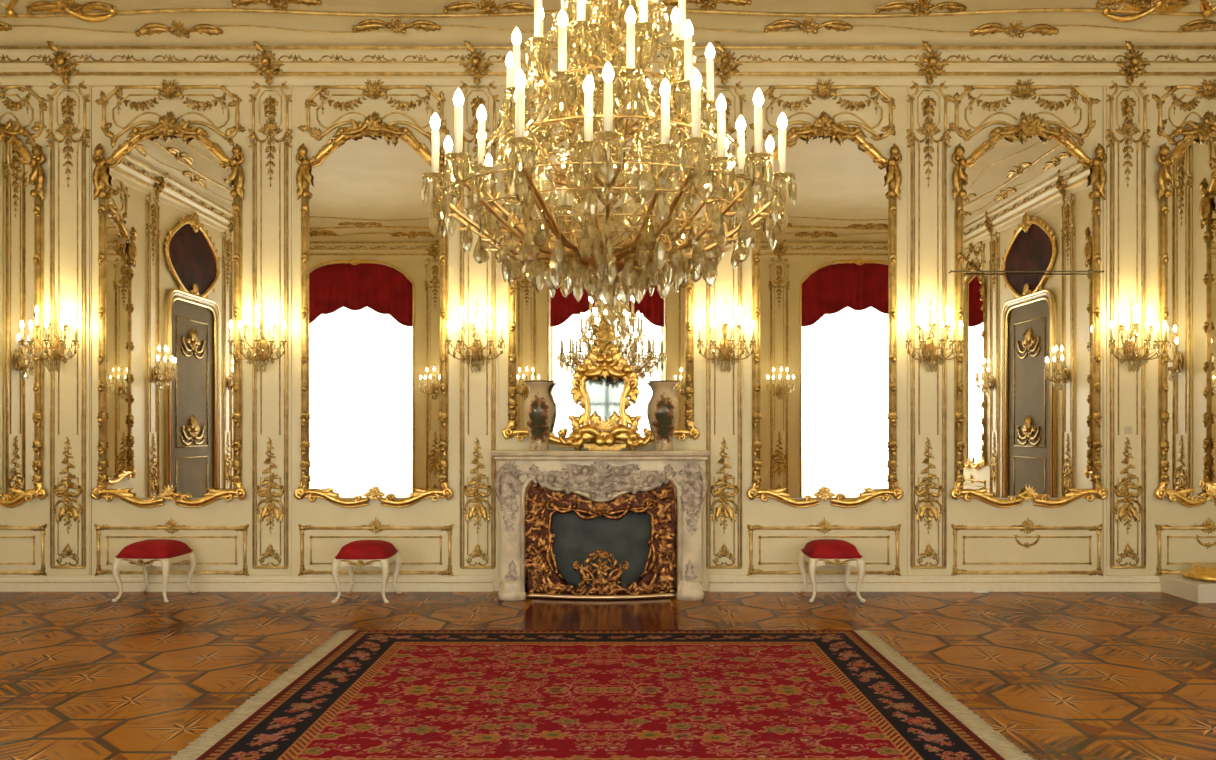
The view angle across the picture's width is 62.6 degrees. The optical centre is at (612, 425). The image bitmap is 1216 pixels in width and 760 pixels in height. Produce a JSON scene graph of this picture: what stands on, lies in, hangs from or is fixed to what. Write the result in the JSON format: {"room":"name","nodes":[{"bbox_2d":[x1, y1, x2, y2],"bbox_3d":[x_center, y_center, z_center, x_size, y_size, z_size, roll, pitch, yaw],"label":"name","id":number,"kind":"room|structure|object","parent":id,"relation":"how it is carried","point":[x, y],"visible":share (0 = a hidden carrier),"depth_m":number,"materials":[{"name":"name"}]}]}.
{"room":"historic interior","nodes":[
{"label":"historic interior","id":0,"kind":"room"},
{"bbox_2d":[0,591,1215,759],"bbox_3d":[0.057,1.435,3.840,12.134,0.120,9.527,0,0,0],"label":"floor","id":1,"kind":"structure","parent":0,"point":[84,675],"depth_m":6.10,"materials":[{"name":"brown wood"}]},
{"bbox_2d":[112,539,195,602],"bbox_3d":[-3.668,1.145,8.012,0.460,0.460,0.490,0,0,3],"label":"stool","id":2,"kind":"object","parent":1,"relation":"on","point":[162,553],"visible":1,"depth_m":7.82,"materials":[{"name":"fabric"}]},
{"bbox_2d":[117,539,191,558],"bbox_3d":[-3.668,0.976,8.012,0.420,0.122,0.440,0,0,3],"label":"cushion","id":3,"kind":"object","parent":2,"relation":"on","point":[153,548],"depth_m":7.85,"materials":[{"name":"fabric"}]},
{"bbox_2d":[331,540,400,603],"bbox_3d":[-1.958,1.145,7.968,0.450,0.460,0.490,0,0,0],"label":"stool","id":4,"kind":"object","parent":1,"relation":"on","point":[378,553],"visible":1,"depth_m":7.77,"materials":[{"name":"fabric"}]},
{"bbox_2d":[336,540,396,559],"bbox_3d":[-1.958,0.976,7.968,0.410,0.122,0.440,0,0,0],"label":"cushion","id":5,"kind":"object","parent":4,"relation":"on","point":[359,549],"depth_m":7.78,"materials":[{"name":"fabric"}]},
{"bbox_2d":[519,598,678,629],"bbox_3d":[-0.095,1.371,7.336,1.080,0.005,1.275,0,0,0],"label":"hearthstone","id":6,"kind":"object","parent":1,"relation":"on","point":[542,613],"visible":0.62,"depth_m":7.26,"materials":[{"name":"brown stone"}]},
{"bbox_2d":[525,480,676,599],"bbox_3d":[-0.099,0.883,8.002,1.292,0.967,0.303,0,0,0],"label":"fireplace screen","id":7,"kind":"object","parent":6,"relation":"on","point":[577,546],"visible":1,"depth_m":7.98,"materials":[{"name":"gold metal"}]},
{"bbox_2d":[491,450,710,600],"bbox_3d":[-0.095,0.786,8.086,1.740,1.178,0.495,0,0,0],"label":"fireplace mantel","id":8,"kind":"object","parent":1,"relation":"on","point":[600,476],"visible":1,"depth_m":7.91,"materials":[{"name":"stone"}]},
{"bbox_2d":[523,380,553,449],"bbox_3d":[-0.600,-0.085,8.113,0.254,0.560,0.254,0,0,0],"label":"porcelain vase","id":9,"kind":"object","parent":8,"relation":"on","point":[538,408],"visible":1,"depth_m":8.03,"materials":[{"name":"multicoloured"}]},
{"bbox_2d":[491,450,710,460],"bbox_3d":[-0.095,0.236,8.086,1.740,0.078,0.495,0,0,0],"label":"mantel shelf","id":10,"kind":"object","parent":8,"relation":"attached to","point":[500,455],"depth_m":7.88,"materials":[{"name":"stone"}]},
{"bbox_2d":[557,318,652,449],"bbox_3d":[-0.065,-0.340,8.097,0.772,1.070,0.154,0,0,0],"label":"mirror","id":11,"kind":"object","parent":8,"relation":"on","point":[604,380],"visible":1,"depth_m":8.06,"materials":[{"name":"gold glass"}]},
{"bbox_2d":[586,376,623,430],"bbox_3d":[-0.065,-0.198,8.119,0.342,0.525,0.012,0,0,0],"label":"mirror glass","id":12,"kind":"object","parent":11,"relation":"on","point":[603,396],"depth_m":8.11,"materials":[{"name":"grey"}]},
{"bbox_2d":[648,380,678,449],"bbox_3d":[0.410,-0.085,8.113,0.254,0.560,0.254,0,0,0],"label":"porcelain vase","id":13,"kind":"object","parent":8,"relation":"on","point":[663,410],"visible":1,"depth_m":8.04,"materials":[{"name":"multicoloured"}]},
{"bbox_2d":[170,630,1033,759],"bbox_3d":[-0.051,1.367,5.160,3.557,0.014,3.031,0,0,0],"label":"carpet","id":14,"kind":"object","parent":1,"relation":"on","point":[358,694],"visible":1,"depth_m":4.96,"materials":[{"name":"fabric"}]},
{"bbox_2d":[798,539,865,602],"bbox_3d":[1.746,1.145,8.012,0.445,0.460,0.490,0,0,0],"label":"stool","id":15,"kind":"object","parent":1,"relation":"on","point":[833,552],"visible":1,"depth_m":7.81,"materials":[{"name":"fabric"}]},
{"bbox_2d":[803,539,860,558],"bbox_3d":[1.746,0.976,8.012,0.405,0.122,0.440,0,0,0],"label":"cushion","id":16,"kind":"object","parent":15,"relation":"on","point":[821,548],"depth_m":7.83,"materials":[{"name":"fabric"}]},
{"bbox_2d":[1160,563,1215,602],"bbox_3d":[4.817,1.250,8.043,0.540,0.250,0.540,0,0,0],"label":"plinth","id":17,"kind":"object","parent":1,"relation":"on","point":[1197,583],"visible":1,"depth_m":7.94,"materials":[{"name":"beige"}]},
{"bbox_2d":[0,87,1215,590],"bbox_3d":[-0.030,-0.885,8.458,11.840,4.720,0.250,0,0,0],"label":"wall","id":18,"kind":"structure","parent":0,"point":[117,512],"depth_m":8.33,"materials":[{"name":"beige paint"}]},
{"bbox_2d":[0,119,46,507],"bbox_3d":[-5.157,-0.959,8.290,0.928,3.284,0.092,0,0,0],"label":"wall mirror","id":19,"kind":"object","parent":18,"relation":"attached to","point":[22,176],"visible":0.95,"depth_m":8.32,"materials":[{"name":"clear glass"}]},
{"bbox_2d":[0,82,46,147],"bbox_3d":[-5.170,-2.631,8.314,0.916,0.632,0.056,0,0,0],"label":"trim","id":20,"kind":"structure","parent":18,"relation":"attached to","point":[39,126],"depth_m":8.32,"materials":[{"name":"gold metal"}]},
{"bbox_2d":[0,524,46,575],"bbox_3d":[-5.158,1.006,8.319,0.886,0.494,0.042,0,0,0],"label":"trim","id":21,"kind":"structure","parent":18,"relation":"attached to","point":[5,527],"depth_m":8.32,"materials":[{"name":"gold metal"}]},
{"bbox_2d":[17,304,79,371],"bbox_3d":[-4.603,-0.748,8.156,0.413,0.615,0.306,0,0,34],"label":"wall sconce","id":22,"kind":"object","parent":18,"relation":"attached to","point":[57,347],"visible":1,"depth_m":8.16,"materials":[{"name":"brown metal"}]},
{"bbox_2d":[20,328,23,339],"bbox_3d":[-4.818,-0.750,8.151,0.023,0.095,0.022,0,0,0],"label":"candle","id":23,"kind":"object","parent":22,"relation":"on","point":[21,329],"depth_m":8.14,"materials":[{"name":"beige wax"}]},
{"bbox_2d":[35,313,38,324],"bbox_3d":[-4.718,-0.875,8.191,0.023,0.095,0.022,0,0,0],"label":"candle","id":24,"kind":"object","parent":22,"relation":"on","point":[36,315],"depth_m":8.18,"materials":[{"name":"beige wax"}]},
{"bbox_2d":[63,313,66,324],"bbox_3d":[-4.488,-0.875,8.191,0.023,0.095,0.022,0,0,0],"label":"candle","id":25,"kind":"object","parent":22,"relation":"on","point":[64,315],"depth_m":8.18,"materials":[{"name":"beige wax"}]},
{"bbox_2d":[45,81,90,575],"bbox_3d":[-4.533,-0.815,8.308,0.382,4.119,0.050,0,0,0],"label":"pilaster","id":26,"kind":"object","parent":18,"relation":"attached to","point":[68,131],"depth_m":8.32,"materials":[{"name":"beige paint"}]},
{"bbox_2d":[91,87,91,574],"bbox_3d":[-0.131,-0.790,8.332,8.433,4.070,0.002,0,0,0],"label":"trim","id":27,"kind":"structure","parent":18,"relation":"attached to","point":[91,87],"depth_m":8.33,"materials":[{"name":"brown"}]},
{"bbox_2d":[90,112,245,507],"bbox_3d":[-3.682,-0.959,8.290,1.288,3.283,0.092,0,0,0],"label":"wall mirror","id":28,"kind":"object","parent":18,"relation":"attached to","point":[170,198],"visible":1,"depth_m":8.32,"materials":[{"name":"clear glass"}]},
{"bbox_2d":[95,78,245,147],"bbox_3d":[-3.685,-2.633,8.314,1.257,0.635,0.056,0,0,0],"label":"trim","id":29,"kind":"structure","parent":18,"relation":"attached to","point":[169,91],"depth_m":8.32,"materials":[{"name":"gold metal"}]},
{"bbox_2d":[94,517,248,575],"bbox_3d":[-3.675,1.006,8.319,1.286,0.494,0.042,0,0,0],"label":"trim","id":30,"kind":"structure","parent":18,"relation":"attached to","point":[171,526],"depth_m":8.32,"materials":[{"name":"gold metal"}]},
{"bbox_2d":[227,300,287,371],"bbox_3d":[-2.900,-0.748,8.156,0.413,0.615,0.306,0,0,34],"label":"wall sconce","id":31,"kind":"object","parent":18,"relation":"attached to","point":[262,348],"visible":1,"depth_m":8.16,"materials":[{"name":"brown metal"}]},
{"bbox_2d":[247,81,292,575],"bbox_3d":[-2.850,-0.815,8.308,0.382,4.119,0.050,0,0,0],"label":"pilaster","id":32,"kind":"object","parent":18,"relation":"attached to","point":[270,131],"depth_m":8.32,"materials":[{"name":"beige paint"}]},
{"bbox_2d":[294,113,452,507],"bbox_3d":[-1.982,-0.954,8.290,1.318,3.274,0.092,0,0,0],"label":"wall mirror","id":33,"kind":"object","parent":18,"relation":"attached to","point":[374,417],"visible":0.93,"depth_m":8.32,"materials":[{"name":"clear glass"}]},
{"bbox_2d":[297,78,449,144],"bbox_3d":[-1.992,-2.640,8.314,1.272,0.649,0.056,0,0,0],"label":"trim","id":34,"kind":"structure","parent":18,"relation":"attached to","point":[374,91],"depth_m":8.32,"materials":[{"name":"gold metal"}]},
{"bbox_2d":[298,517,453,575],"bbox_3d":[-1.975,1.006,8.319,1.296,0.494,0.042,0,0,0],"label":"trim","id":35,"kind":"structure","parent":18,"relation":"attached to","point":[375,527],"depth_m":8.32,"materials":[{"name":"gold metal"}]},
{"bbox_2d":[445,301,504,371],"bbox_3d":[-1.125,-0.748,8.156,0.413,0.615,0.306,0,0,34],"label":"wall sconce","id":36,"kind":"object","parent":18,"relation":"attached to","point":[477,348],"visible":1,"depth_m":8.16,"materials":[{"name":"gold metal"}]},
{"bbox_2d":[457,81,499,575],"bbox_3d":[-1.125,-0.815,8.308,0.382,4.119,0.050,0,0,0],"label":"trim","id":37,"kind":"structure","parent":18,"relation":"attached to","point":[477,392],"depth_m":8.32,"materials":[{"name":"beige paint"}]},
{"bbox_2d":[0,575,1161,591],"bbox_3d":[-0.030,1.310,8.316,11.340,0.130,0.035,0,0,0],"label":"baseboard","id":38,"kind":"structure","parent":18,"relation":"attached to","point":[8,583],"depth_m":8.30,"materials":[{"name":"beige paint"}]},
{"bbox_2d":[502,123,699,447],"bbox_3d":[-0.098,-1.212,8.290,1.638,2.790,0.092,0,0,0],"label":"mirror","id":39,"kind":"object","parent":18,"relation":"attached to","point":[549,337],"visible":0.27,"depth_m":8.32,"materials":[{"name":"clear glass"}]},
{"bbox_2d":[525,80,681,138],"bbox_3d":[-0.093,-2.662,8.314,1.332,0.576,0.056,0,0,0],"label":"trim","id":40,"kind":"structure","parent":18,"relation":"attached to","point":[597,84],"depth_m":8.32,"materials":[{"name":"gold metal"}]},
{"bbox_2d":[0,0,1215,86],"bbox_3d":[-0.020,-3.124,7.987,11.362,0.618,0.692,0,0,0],"label":"trim","id":41,"kind":"structure","parent":18,"relation":"attached to","point":[1129,64],"depth_m":8.23,"materials":[{"name":"beige paint"}]},
{"bbox_2d":[703,81,746,575],"bbox_3d":[0.925,-0.815,8.308,0.382,4.119,0.050,0,0,0],"label":"trim","id":42,"kind":"structure","parent":18,"relation":"attached to","point":[723,392],"depth_m":8.32,"materials":[{"name":"beige paint"}]},
{"bbox_2d":[697,300,755,371],"bbox_3d":[0.925,-0.748,8.156,0.413,0.615,0.306,0,0,34],"label":"wall sconce","id":43,"kind":"object","parent":18,"relation":"attached to","point":[724,348],"visible":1,"depth_m":8.16,"materials":[{"name":"gold metal"}]},
{"bbox_2d":[749,78,895,140],"bbox_3d":[1.746,-2.638,8.314,1.228,0.618,0.056,0,0,0],"label":"trim","id":44,"kind":"structure","parent":18,"relation":"attached to","point":[824,91],"depth_m":8.32,"materials":[{"name":"gold metal"}]},
{"bbox_2d":[747,517,900,575],"bbox_3d":[1.758,1.006,8.319,1.286,0.494,0.042,0,0,0],"label":"trim","id":45,"kind":"structure","parent":18,"relation":"attached to","point":[824,527],"depth_m":8.32,"materials":[{"name":"gold metal"}]},
{"bbox_2d":[747,113,903,507],"bbox_3d":[1.760,-0.952,8.290,1.298,3.270,0.092,0,0,0],"label":"wall mirror","id":46,"kind":"object","parent":18,"relation":"attached to","point":[824,298],"visible":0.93,"depth_m":8.32,"materials":[{"name":"clear glass"}]},
{"bbox_2d":[906,81,951,575],"bbox_3d":[2.625,-0.815,8.308,0.382,4.119,0.050,0,0,0],"label":"trim","id":47,"kind":"structure","parent":18,"relation":"attached to","point":[928,136],"depth_m":8.32,"materials":[{"name":"beige paint"}]},
{"bbox_2d":[905,305,964,371],"bbox_3d":[2.625,-0.748,8.156,0.413,0.615,0.306,0,0,34],"label":"wall sconce","id":48,"kind":"object","parent":18,"relation":"attached to","point":[929,348],"visible":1,"depth_m":8.16,"materials":[{"name":"brown metal"}]},
{"bbox_2d":[948,78,1100,145],"bbox_3d":[3.417,-2.648,8.314,1.288,0.632,0.056,0,0,0],"label":"trim","id":49,"kind":"structure","parent":18,"relation":"attached to","point":[1026,90],"depth_m":8.32,"materials":[{"name":"gold metal"}]},
{"bbox_2d":[951,517,1102,575],"bbox_3d":[3.450,1.006,8.319,1.266,0.494,0.042,0,0,0],"label":"trim","id":50,"kind":"structure","parent":18,"relation":"attached to","point":[1027,526],"depth_m":8.32,"materials":[{"name":"gold metal"}]},
{"bbox_2d":[950,113,1107,507],"bbox_3d":[3.452,-0.955,8.290,1.308,3.275,0.092,0,0,0],"label":"wall mirror","id":51,"kind":"object","parent":18,"relation":"attached to","point":[1028,413],"visible":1,"depth_m":8.32,"materials":[{"name":"clear glass"}]},
{"bbox_2d":[949,270,1103,272],"bbox_3d":[3.413,-1.274,8.288,1.273,0.020,0.111,0,0,0],"label":"curtain rod","id":52,"kind":"object","parent":51,"relation":"attached to","point":[950,270],"visible":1,"depth_m":8.24,"materials":[{"name":"brown"}]},
{"bbox_2d":[1105,81,1150,575],"bbox_3d":[4.283,-0.815,8.308,0.382,4.119,0.050,0,0,0],"label":"trim","id":53,"kind":"structure","parent":18,"relation":"attached to","point":[1127,130],"depth_m":8.32,"materials":[{"name":"beige paint"}]},
{"bbox_2d":[1125,426,1131,433],"bbox_3d":[4.287,0.033,8.316,0.060,0.064,0.010,0,0,0],"label":"cover plate","id":54,"kind":"object","parent":18,"relation":"attached to","point":[1128,429],"visible":1,"depth_m":8.32,"materials":[{"name":"beige plastic"}]},
{"bbox_2d":[1108,305,1167,371],"bbox_3d":[4.283,-0.748,8.156,0.413,0.615,0.306,0,0,34],"label":"wall sconce","id":55,"kind":"object","parent":18,"relation":"attached to","point":[1128,348],"visible":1,"depth_m":8.16,"materials":[{"name":"brown metal"}]},
{"bbox_2d":[1134,312,1137,323],"bbox_3d":[4.273,-0.884,8.171,0.023,0.095,0.022,0,0,0],"label":"candle","id":56,"kind":"object","parent":55,"relation":"on","point":[1135,313],"depth_m":8.16,"materials":[{"name":"beige wax"}]},
{"bbox_2d":[1148,313,1151,324],"bbox_3d":[4.398,-0.875,8.191,0.023,0.095,0.022,0,0,0],"label":"candle","id":57,"kind":"object","parent":55,"relation":"on","point":[1149,315],"depth_m":8.18,"materials":[{"name":"beige wax"}]},
{"bbox_2d":[1155,328,1158,339],"bbox_3d":[4.413,-0.745,8.111,0.023,0.095,0.022,0,0,0],"label":"candle","id":58,"kind":"object","parent":55,"relation":"on","point":[1156,330],"depth_m":8.10,"materials":[{"name":"beige wax"}]},
{"bbox_2d":[1152,78,1215,145],"bbox_3d":[4.947,-2.631,8.314,0.916,0.632,0.056,0,0,0],"label":"trim","id":59,"kind":"structure","parent":18,"relation":"attached to","point":[1209,92],"depth_m":8.32,"materials":[{"name":"gold metal"}]},
{"bbox_2d":[1155,111,1215,507],"bbox_3d":[4.960,-0.959,8.290,0.928,3.284,0.092,0,0,0],"label":"wall mirror","id":60,"kind":"object","parent":18,"relation":"attached to","point":[1186,179],"visible":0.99,"depth_m":8.32,"materials":[{"name":"clear glass"}]},
{"bbox_2d":[1155,518,1215,575],"bbox_3d":[4.958,1.006,8.319,0.886,0.494,0.042,0,0,0],"label":"trim","id":61,"kind":"structure","parent":18,"relation":"attached to","point":[1208,527],"depth_m":8.32,"materials":[{"name":"gold metal"}]},
{"bbox_2d":[0,0,1215,45],"bbox_3d":[-0.030,-3.395,3.958,11.740,0.560,9.150,0,0,0],"label":"ceiling","id":62,"kind":"structure","parent":0,"point":[22,35],"depth_m":8.11,"materials":[{"name":"paint"}]},
{"bbox_2d":[0,0,116,22],"bbox_3d":[-4.417,-3.364,7.944,0.916,0.250,0.210,0,0,-3],"label":"trim","id":63,"kind":"structure","parent":62,"relation":"attached to","point":[10,13],"depth_m":7.99,"materials":[{"name":"gold metal"}]},
{"bbox_2d":[421,0,796,307],"bbox_3d":[-0.015,-1.966,3.825,1.416,3.018,1.382,0,0,13],"label":"chandelier","id":64,"kind":"object","parent":62,"relation":"hanging from","point":[592,263],"visible":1,"depth_m":3.60,"materials":[{"name":"brown metal"}]},
{"bbox_2d":[431,129,438,171],"bbox_3d":[-0.654,-1.008,3.679,0.029,0.163,0.028,0,0,-13],"label":"candle","id":65,"kind":"object","parent":64,"relation":"on","point":[434,133],"depth_m":3.67,"materials":[{"name":"beige wax"}]},
{"bbox_2d":[445,151,451,190],"bbox_3d":[-0.654,-1.008,3.971,0.029,0.163,0.028,0,0,13],"label":"candle","id":66,"kind":"object","parent":64,"relation":"on","point":[446,152],"depth_m":3.96,"materials":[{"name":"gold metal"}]},
{"bbox_2d":[454,106,462,152],"bbox_3d":[-0.527,-1.008,3.417,0.029,0.163,0.028,0,0,-39],"label":"candle","id":67,"kind":"object","parent":64,"relation":"on","point":[458,110],"depth_m":3.41,"materials":[{"name":"beige wax"}]},
{"bbox_2d":[478,121,485,164],"bbox_3d":[-0.477,-1.024,3.634,0.029,0.163,0.028,0,0,-22],"label":"candle","id":68,"kind":"object","parent":64,"relation":"on","point":[481,125],"depth_m":3.62,"materials":[{"name":"beige wax"}]},
{"bbox_2d":[507,67,513,106],"bbox_3d":[-0.398,-1.304,3.869,0.029,0.163,0.028,0,0,7],"label":"candle","id":69,"kind":"object","parent":64,"relation":"on","point":[509,70],"depth_m":3.86,"materials":[{"name":"beige wax"}]},
{"bbox_2d":[510,170,515,194],"bbox_3d":[-0.412,-1.024,4.130,0.029,0.163,0.028,0,0,38],"label":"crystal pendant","id":70,"kind":"object","parent":64,"relation":"on","point":[512,191],"depth_m":4.12,"materials":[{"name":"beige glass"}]},
{"bbox_2d":[513,44,520,86],"bbox_3d":[-0.350,-1.304,3.636,0.029,0.163,0.028,0,0,-29],"label":"candle","id":71,"kind":"object","parent":64,"relation":"on","point":[516,47],"depth_m":3.62,"materials":[{"name":"beige wax"}]},
{"bbox_2d":[515,104,522,146],"bbox_3d":[-0.320,-1.024,3.429,0.028,0.163,0.029,0,0,38],"label":"candle","id":72,"kind":"object","parent":64,"relation":"on","point":[518,143],"depth_m":3.42,"materials":[{"name":"beige wax"}]},
{"bbox_2d":[516,88,524,136],"bbox_3d":[-0.299,-1.008,3.235,0.028,0.163,0.029,0,0,26],"label":"candle","id":73,"kind":"object","parent":64,"relation":"on","point":[520,92],"depth_m":3.22,"materials":[{"name":"beige wax"}]},
{"bbox_2d":[534,0,541,36],"bbox_3d":[-0.277,-1.508,3.701,0.029,0.163,0.028,0,0,-25],"label":"candle","id":74,"kind":"object","parent":64,"relation":"on","point":[537,3],"depth_m":3.69,"materials":[{"name":"beige wax"}]},
{"bbox_2d":[536,21,542,56],"bbox_3d":[-0.288,-1.508,3.922,0.029,0.163,0.028,0,0,20],"label":"candle","id":75,"kind":"object","parent":64,"relation":"on","point":[542,21],"depth_m":3.91,"materials":[{"name":"beige wax"}]},
{"bbox_2d":[542,179,547,204],"bbox_3d":[-0.299,-1.008,4.415,0.028,0.163,0.029,0,0,-26],"label":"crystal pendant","id":76,"kind":"object","parent":64,"relation":"on","point":[544,181],"depth_m":4.40,"materials":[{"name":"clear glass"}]},
{"bbox_2d":[534,159,558,216],"bbox_3d":[-0.265,-0.930,3.928,0.104,0.270,0.104,0,0,0],"label":"crystal pendant","id":77,"kind":"object","parent":64,"relation":"on","point":[544,162],"depth_m":3.92,"materials":[{"name":"clear glass"}]},
{"bbox_2d":[558,26,566,70],"bbox_3d":[-0.175,-1.304,3.475,0.028,0.163,0.029,0,0,25],"label":"candle","id":78,"kind":"object","parent":64,"relation":"on","point":[562,30],"depth_m":3.46,"materials":[{"name":"beige wax"}]},
{"bbox_2d":[561,0,566,9],"bbox_3d":[-0.186,-1.673,3.864,0.029,0.163,0.028,0,0,13],"label":"candle","id":79,"kind":"object","parent":64,"relation":"on","point":[562,1],"depth_m":3.85,"materials":[{"name":"beige wax"}]},
{"bbox_2d":[562,186,567,204],"bbox_3d":[-0.206,-1.024,4.287,0.028,0.163,0.029,0,0,-22],"label":"candle","id":80,"kind":"object","parent":64,"relation":"on","point":[564,194],"depth_m":4.27,"materials":[{"name":"gold wax"}]},
{"bbox_2d":[571,174,581,229],"bbox_3d":[-0.119,-0.930,4.074,0.104,0.270,0.104,0,0,0],"label":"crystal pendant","id":81,"kind":"object","parent":64,"relation":"on","point":[572,205],"depth_m":4.07,"materials":[{"name":"clear glass"}]},
{"bbox_2d":[577,0,584,19],"bbox_3d":[-0.113,-1.508,3.552,0.028,0.163,0.029,0,0,20],"label":"candle","id":82,"kind":"object","parent":64,"relation":"on","point":[580,3],"depth_m":3.54,"materials":[{"name":"beige wax"}]},
{"bbox_2d":[584,93,592,140],"bbox_3d":[-0.081,-1.024,3.329,0.028,0.163,0.029,0,0,8],"label":"candle","id":83,"kind":"object","parent":64,"relation":"on","point":[588,97],"depth_m":3.32,"materials":[{"name":"beige wax"}]},
{"bbox_2d":[593,0,599,23],"bbox_3d":[-0.067,-1.673,3.992,0.028,0.163,0.029,0,0,-17],"label":"candle","id":84,"kind":"object","parent":64,"relation":"on","point":[598,14],"depth_m":3.98,"materials":[{"name":"gold wax"}]},
{"bbox_2d":[604,81,612,130],"bbox_3d":[-0.015,-1.008,3.170,0.028,0.163,0.029,0,0,0],"label":"candle","id":85,"kind":"object","parent":64,"relation":"on","point":[608,85],"depth_m":3.16,"materials":[{"name":"beige wax"}]},
{"bbox_2d":[627,23,634,67],"bbox_3d":[0.061,-1.304,3.448,0.028,0.163,0.029,0,0,-11],"label":"candle","id":86,"kind":"object","parent":64,"relation":"on","point":[630,26],"depth_m":3.44,"materials":[{"name":"beige wax"}]},
{"bbox_2d":[622,166,646,230],"bbox_3d":[0.088,-0.930,4.074,0.104,0.270,0.104,0,0,0],"label":"crystal pendant","id":87,"kind":"object","parent":64,"relation":"on","point":[634,167],"depth_m":4.06,"materials":[{"name":"clear glass"}]},
{"bbox_2d":[636,0,639,19],"bbox_3d":[0.104,-1.673,3.953,0.028,0.163,0.029,0,0,43],"label":"candle","id":88,"kind":"object","parent":64,"relation":"on","point":[637,4],"depth_m":3.94,"materials":[{"name":"beige wax"}]},
{"bbox_2d":[640,0,647,21],"bbox_3d":[0.109,-1.508,3.563,0.028,0.163,0.029,0,0,-25],"label":"candle","id":89,"kind":"object","parent":64,"relation":"on","point":[643,3],"depth_m":3.55,"materials":[{"name":"beige wax"}]},
{"bbox_2d":[661,97,669,142],"bbox_3d":[0.176,-1.024,3.363,0.028,0.163,0.029,0,0,-22],"label":"candle","id":90,"kind":"object","parent":64,"relation":"on","point":[665,101],"depth_m":3.35,"materials":[{"name":"beige wax"}]},
{"bbox_2d":[672,23,677,59],"bbox_3d":[0.247,-1.508,3.949,0.029,0.163,0.028,0,0,-25],"label":"candle","id":91,"kind":"object","parent":64,"relation":"on","point":[674,25],"depth_m":3.94,"materials":[{"name":"beige wax"}]},
{"bbox_2d":[663,150,688,212],"bbox_3d":[0.234,-0.930,3.722,0.104,0.270,0.104,0,0,0],"label":"crystal pendant","id":92,"kind":"object","parent":64,"relation":"on","point":[679,152],"depth_m":3.72,"materials":[{"name":"clear glass"}]},
{"bbox_2d":[667,157,684,223],"bbox_3d":[0.234,-0.930,3.928,0.104,0.270,0.104,0,0,0],"label":"crystal pendant","id":93,"kind":"object","parent":64,"relation":"on","point":[678,215],"depth_m":3.92,"materials":[{"name":"clear glass"}]},
{"bbox_2d":[678,0,685,39],"bbox_3d":[0.258,-1.508,3.728,0.029,0.163,0.028,0,0,20],"label":"candle","id":94,"kind":"object","parent":64,"relation":"on","point":[681,3],"depth_m":3.72,"materials":[{"name":"beige wax"}]},
{"bbox_2d":[684,37,691,79],"bbox_3d":[0.268,-1.304,3.565,0.029,0.163,0.028,0,0,43],"label":"candle","id":95,"kind":"object","parent":64,"relation":"on","point":[687,40],"depth_m":3.55,"materials":[{"name":"beige wax"}]},
{"bbox_2d":[692,88,700,136],"bbox_3d":[0.269,-1.008,3.235,0.028,0.163,0.029,0,0,-26],"label":"candle","id":96,"kind":"object","parent":64,"relation":"on","point":[696,92],"depth_m":3.22,"materials":[{"name":"beige wax"}]},
{"bbox_2d":[706,59,713,99],"bbox_3d":[0.367,-1.304,3.781,0.029,0.163,0.028,0,0,7],"label":"candle","id":97,"kind":"object","parent":64,"relation":"on","point":[710,62],"depth_m":3.77,"materials":[{"name":"beige wax"}]},
{"bbox_2d":[717,111,724,155],"bbox_3d":[0.381,-1.024,3.520,0.029,0.163,0.028,0,0,38],"label":"candle","id":98,"kind":"object","parent":64,"relation":"on","point":[721,114],"depth_m":3.51,"materials":[{"name":"beige wax"}]},
{"bbox_2d":[737,131,744,173],"bbox_3d":[0.480,-1.024,3.759,0.029,0.163,0.028,0,0,8],"label":"candle","id":99,"kind":"object","parent":64,"relation":"on","point":[740,134],"depth_m":3.75,"materials":[{"name":"beige wax"}]},
{"bbox_2d":[754,106,762,152],"bbox_3d":[0.497,-1.008,3.417,0.029,0.163,0.028,0,0,39],"label":"candle","id":100,"kind":"object","parent":64,"relation":"on","point":[758,110],"depth_m":3.41,"materials":[{"name":"beige wax"}]},
{"bbox_2d":[766,151,773,190],"bbox_3d":[0.623,-1.008,3.971,0.029,0.163,0.028,0,0,-13],"label":"candle","id":101,"kind":"object","parent":64,"relation":"on","point":[771,152],"depth_m":3.96,"materials":[{"name":"beige wax"}]},
{"bbox_2d":[778,129,785,171],"bbox_3d":[0.623,-1.008,3.679,0.029,0.163,0.028,0,0,13],"label":"candle","id":102,"kind":"object","parent":64,"relation":"on","point":[782,132],"depth_m":3.67,"materials":[{"name":"beige wax"}]},
{"bbox_2d":[1102,0,1215,22],"bbox_3d":[4.371,-3.364,7.943,0.944,0.250,0.210,0,0,3],"label":"trim","id":103,"kind":"structure","parent":62,"relation":"attached to","point":[1208,11],"depth_m":7.98,"materials":[{"name":"gold metal"}]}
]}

